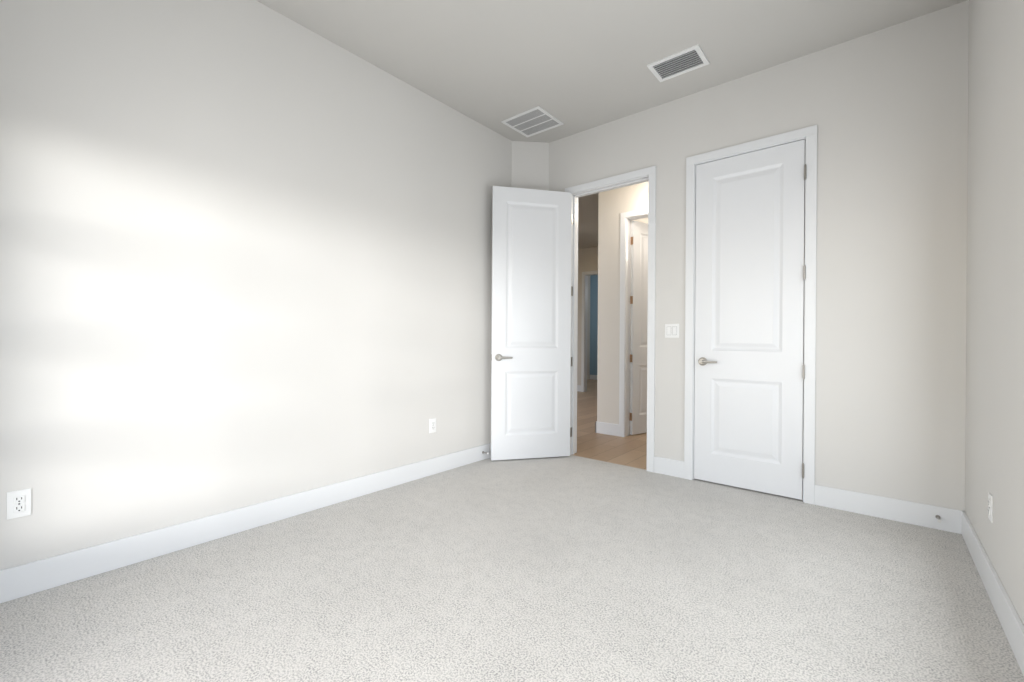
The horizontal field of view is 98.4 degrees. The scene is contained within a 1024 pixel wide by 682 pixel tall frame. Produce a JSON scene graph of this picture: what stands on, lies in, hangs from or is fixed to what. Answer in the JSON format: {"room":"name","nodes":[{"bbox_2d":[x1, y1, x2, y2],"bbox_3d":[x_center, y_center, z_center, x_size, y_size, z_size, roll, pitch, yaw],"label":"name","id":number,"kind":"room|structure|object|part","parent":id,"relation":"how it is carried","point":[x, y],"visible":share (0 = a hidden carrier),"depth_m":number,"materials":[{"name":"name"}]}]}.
{"room":"empty bedroom","nodes":[
{"label":"empty bedroom","id":0,"kind":"room"},
{"bbox_2d":[0,0,511,569],"bbox_3d":[-1.228,-0.449,3.010,0.120,3.080,4.440,0,0,40],"label":"wall","id":1,"kind":"structure","parent":0,"point":[244,252],"depth_m":2.44,"materials":[{"name":"beige paint"}]},
{"bbox_2d":[7,488,30,519],"bbox_3d":[-2.093,0.692,1.876,0.008,0.115,0.070,0,0,40],"label":"outlet","id":2,"kind":"object","parent":1,"relation":"attached to","point":[13,503],"visible":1,"depth_m":1.87,"materials":[{"name":"white plastic"}]},
{"bbox_2d":[429,418,435,432],"bbox_3d":[-0.648,0.694,3.620,0.008,0.115,0.070,0,0,40],"label":"outlet","id":3,"kind":"object","parent":1,"relation":"attached to","point":[432,422],"visible":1,"depth_m":3.62,"materials":[{"name":"white plastic"}]},
{"bbox_2d":[0,443,1023,675],"bbox_3d":[0.041,1.034,1.954,3.200,0.135,4.200,0,0,40],"label":"baseboard","id":4,"kind":"structure","parent":1,"relation":"attached to","point":[22,580],"depth_m":2.47,"materials":[{"name":"white wood"}]},
{"bbox_2d":[0,455,1023,681],"bbox_3d":[0.280,1.142,2.243,3.440,0.080,5.190,0,0,40],"label":"floor","id":5,"kind":"structure","parent":0,"point":[572,568],"depth_m":1.90,"materials":[{"name":"beige carpet"}]},
{"bbox_2d":[511,141,548,190],"bbox_3d":[0.175,-0.443,4.402,0.265,3.080,0.265,0,0,40],"label":"wall","id":6,"kind":"structure","parent":0,"point":[530,165],"depth_m":4.40,"materials":[{"name":"beige paint"}]},
{"bbox_2d":[577,247,597,384],"bbox_3d":[1.906,-0.443,9.269,3.720,3.080,0.120,0,0,40],"label":"wall","id":7,"kind":"structure","parent":0,"point":[587,259],"depth_m":9.53,"materials":[{"name":"paint"}]},
{"bbox_2d":[587,276,589,379],"bbox_3d":[0.089,-0.456,10.086,0.120,3.080,8.380,0,0,40],"label":"wall","id":8,"kind":"structure","parent":0,"point":[588,351],"depth_m":12.48,"materials":[{"name":"paint"}]},
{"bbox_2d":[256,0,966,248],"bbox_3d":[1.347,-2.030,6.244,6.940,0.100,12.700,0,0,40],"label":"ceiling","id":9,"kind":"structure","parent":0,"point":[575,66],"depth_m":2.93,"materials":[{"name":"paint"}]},
{"bbox_2d":[501,106,563,136],"bbox_3d":[0.186,-1.978,4.005,0.420,0.008,0.390,0,0,40],"label":"ceiling vent","id":10,"kind":"object","parent":9,"relation":"in","point":[533,121],"visible":1,"depth_m":4.00,"materials":[{"name":"white metal"}]},
{"bbox_2d":[647,44,709,81],"bbox_3d":[1.182,-1.966,3.147,0.355,0.016,0.255,0,0,40],"label":"ceiling vent","id":11,"kind":"object","parent":9,"relation":"in","point":[680,63],"visible":0.98,"depth_m":3.14,"materials":[{"name":"white metal"}]},
{"bbox_2d":[549,0,968,510],"bbox_3d":[1.428,-0.434,3.614,3.440,3.080,0.120,0,0,40],"label":"wall","id":12,"kind":"structure","parent":0,"point":[885,110],"depth_m":2.83,"materials":[{"name":"beige paint"}]},
{"bbox_2d":[565,166,655,471],"bbox_3d":[0.898,-0.186,4.052,0.900,2.576,0.152,0,0,40],"label":"door frame","id":13,"kind":"structure","parent":12,"relation":"attached to","point":[648,174],"depth_m":3.86,"materials":[{"name":"white wood"}]},
{"bbox_2d":[491,186,571,459],"bbox_3d":[0.190,-0.160,4.110,0.771,2.490,0.154,0,0,-13],"label":"entry door","id":14,"kind":"structure","parent":13,"relation":"in","point":[531,325],"depth_m":4.09,"materials":[{"name":"white wood"}]},
{"bbox_3d":[-0.100,0.150,4.042,0.180,0.066,0.154,0,0,-13],"label":"handle","id":15,"kind":"part","parent":14,"relation":"part of","materials":[{"name":"grey metal"}]},
{"bbox_2d":[665,324,678,337],"bbox_3d":[1.311,-0.084,3.625,0.116,0.115,0.010,0,0,40],"label":"switch plate","id":16,"kind":"object","parent":12,"relation":"attached to","point":[671,330],"visible":1,"depth_m":3.62,"materials":[{"name":"white plastic"}]},
{"bbox_2d":[694,139,806,499],"bbox_3d":[1.750,-0.148,3.292,0.739,2.490,0.154,0,0,40],"label":"closet door","id":17,"kind":"structure","parent":12,"relation":"in","point":[750,272],"depth_m":3.26,"materials":[{"name":"white wood"}]},
{"bbox_3d":[1.533,0.161,3.471,0.180,0.066,0.154,0,0,40],"label":"handle","id":18,"kind":"part","parent":17,"relation":"part of","materials":[{"name":"grey metal"}]},
{"bbox_2d":[684,125,816,504],"bbox_3d":[1.767,-0.179,3.322,0.868,2.576,0.137,0,0,40],"label":"door frame","id":19,"kind":"structure","parent":12,"relation":"attached to","point":[808,135],"depth_m":3.05,"materials":[{"name":"white wood"}]},
{"bbox_2d":[965,0,1023,624],"bbox_3d":[1.606,-0.428,1.226,0.120,3.080,5.310,0,0,40],"label":"wall","id":20,"kind":"structure","parent":0,"point":[994,445],"depth_m":1.90,"materials":[{"name":"beige paint"}]},
{"bbox_2d":[988,492,992,522],"bbox_3d":[2.123,0.739,1.963,0.008,0.115,0.070,0,0,40],"label":"outlet","id":21,"kind":"object","parent":20,"relation":"attached to","point":[990,505],"visible":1,"depth_m":1.95,"materials":[{"name":"white plastic"}]},
{"label":"outside","id":22,"kind":"structure","parent":0,"visible":0},
{"bbox_2d":[590,275,597,374],"bbox_3d":[3.670,-0.437,11.399,3.720,3.080,0.050,0,0,40],"label":"wall","id":23,"kind":"structure","parent":22,"point":[593,321],"depth_m":12.49,"materials":[{"name":"blue paint"}]},
{"bbox_2d":[572,379,646,469],"bbox_3d":[2.366,1.117,8.131,5.900,0.030,8.240,0,0,40],"label":"floor","id":24,"kind":"structure","parent":22,"point":[630,450],"depth_m":4.80,"materials":[{"name":"brown wood"}]},
{"bbox_2d":[597,181,647,423],"bbox_3d":[1.216,-0.442,6.634,6.020,3.080,2.300,0,0,40],"label":"wall","id":25,"kind":"structure","parent":22,"point":[613,204],"depth_m":5.19,"materials":[{"name":"paint"}]},
{"bbox_2d":[577,208,647,436],"bbox_3d":[2.078,-0.189,8.544,4.913,2.576,6.376,0,0,40],"label":"trim","id":26,"kind":"structure","parent":25,"relation":"attached to","point":[621,428],"depth_m":5.10,"materials":[{"name":"white wood"}]},
{"bbox_2d":[629,220,647,434],"bbox_3d":[1.694,-0.153,5.348,0.746,2.490,0.154,0,0,-34],"label":"door","id":27,"kind":"structure","parent":25,"relation":"in","point":[639,322],"depth_m":5.19,"materials":[{"name":"white wood"}]}
]}

